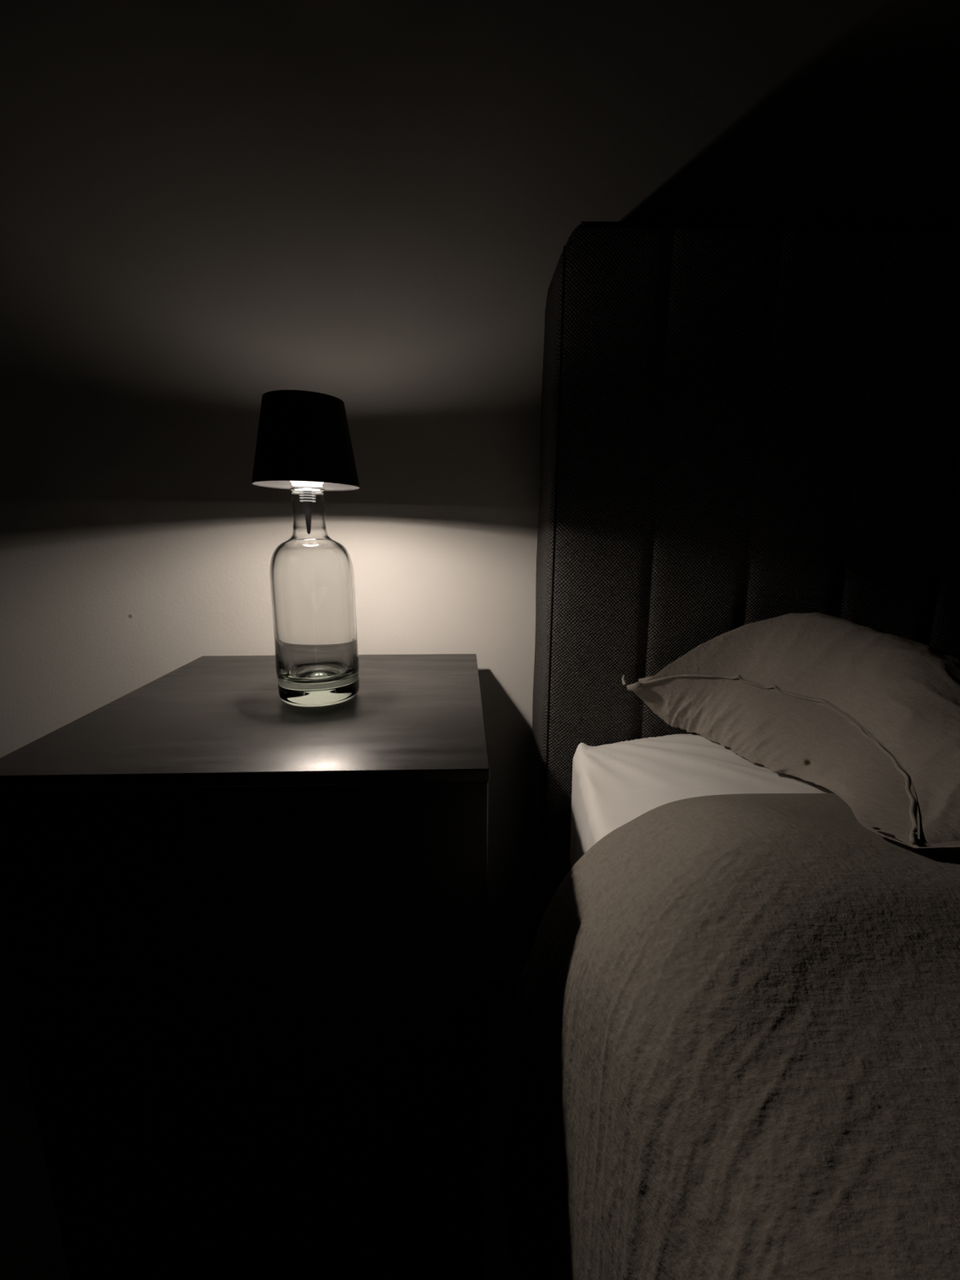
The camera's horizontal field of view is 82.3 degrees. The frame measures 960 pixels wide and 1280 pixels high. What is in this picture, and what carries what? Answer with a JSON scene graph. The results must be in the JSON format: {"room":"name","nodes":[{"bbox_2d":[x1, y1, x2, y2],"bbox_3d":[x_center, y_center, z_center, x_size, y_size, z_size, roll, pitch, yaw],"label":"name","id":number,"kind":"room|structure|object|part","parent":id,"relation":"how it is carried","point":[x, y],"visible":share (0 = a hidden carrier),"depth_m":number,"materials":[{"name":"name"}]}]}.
{"room":"bedroom","nodes":[
{"label":"bedroom","id":0,"kind":"room"},
{"bbox_2d":[0,979,519,1279],"bbox_3d":[0.114,0.815,-0.245,4.600,0.050,2.580,0,12,-2],"label":"floor","id":1,"kind":"structure","parent":0,"point":[32,1248],"depth_m":0.64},
{"bbox_2d":[0,653,489,1279],"bbox_3d":[-0.185,0.327,0.628,0.372,0.550,0.366,0,12,-2],"label":"nightstand","id":2,"kind":"object","parent":1,"relation":"on","point":[243,929],"visible":0.94,"depth_m":0.44,"materials":[{"name":"black paint"}]},
{"bbox_2d":[269,485,359,706],"bbox_3d":[-0.165,-0.044,0.546,0.084,0.208,0.084,0,12,-2],"label":"glass bottle","id":3,"kind":"object","parent":2,"relation":"on","point":[312,575],"visible":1,"depth_m":0.52,"materials":[{"name":"clear glass"}]},
{"bbox_2d":[251,390,359,491],"bbox_3d":[-0.165,-0.163,0.522,0.098,0.124,0.098,3,12,16],"label":"lampshade","id":4,"kind":"object","parent":3,"relation":"on","point":[304,438],"visible":0.95,"depth_m":0.48,"materials":[{"name":"black metal"}]},
{"bbox_2d":[527,221,959,959],"bbox_3d":[0.949,0.235,-0.196,1.681,1.006,2.058,0,12,-2],"label":"headboard","id":5,"kind":"object","parent":1,"relation":"on","point":[741,424],"visible":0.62,"depth_m":0.62,"materials":[{"name":"grey fabric"}]},
{"bbox_3d":[0.142,-0.077,0.641,0.114,0.728,0.008,0,12,-2],"label":"padded panel","id":6,"kind":"part","parent":5,"relation":"part of","materials":[{"name":"grey fabric"}]},
{"bbox_2d":[569,733,834,867],"bbox_3d":[0.917,0.400,-0.219,1.588,0.214,1.906,0,12,-2],"label":"mattress","id":7,"kind":"object","parent":5,"relation":"on","point":[614,784],"visible":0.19,"depth_m":0.56,"materials":[{"name":"white fabric"}]},
{"bbox_2d":[501,793,959,1279],"bbox_3d":[0.850,0.364,0.098,1.642,0.368,0.957,0,12,-2],"label":"duvet","id":8,"kind":"object","parent":7,"relation":"on","point":[735,1050],"visible":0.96,"depth_m":0.26,"materials":[{"name":"beige fabric"}]},
{"bbox_2d":[622,612,959,848],"bbox_3d":[0.542,0.066,0.509,0.743,0.146,0.337,0,12,-2],"label":"pillow","id":9,"kind":"object","parent":7,"relation":"on","point":[869,717],"visible":1,"depth_m":0.55,"materials":[{"name":"beige fabric"}]},
{"bbox_3d":[0.256,-0.077,0.645,0.115,0.728,0.008,0,12,-2],"label":"padded panel","id":10,"kind":"part","parent":5,"relation":"part of","materials":[{"name":"grey fabric"}]},
{"bbox_3d":[0.371,-0.078,0.649,0.115,0.728,0.008,0,12,-2],"label":"padded panel","id":11,"kind":"part","parent":5,"relation":"part of","materials":[{"name":"grey fabric"}]},
{"bbox_3d":[0.486,-0.079,0.652,0.115,0.728,0.008,0,12,-2],"label":"padded panel","id":12,"kind":"part","parent":5,"relation":"part of","materials":[{"name":"grey fabric"}]},
{"bbox_3d":[0.601,-0.080,0.656,0.115,0.728,0.008,0,12,-2],"label":"padded panel","id":13,"kind":"part","parent":5,"relation":"part of","materials":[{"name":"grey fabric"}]},
{"bbox_2d":[0,0,959,993],"bbox_3d":[0.072,-0.695,0.696,4.600,2.523,0.120,0,12,-2],"label":"wall","id":14,"kind":"structure","parent":0,"point":[208,208],"depth_m":0.67,"materials":[{"name":"paint"}]}
]}

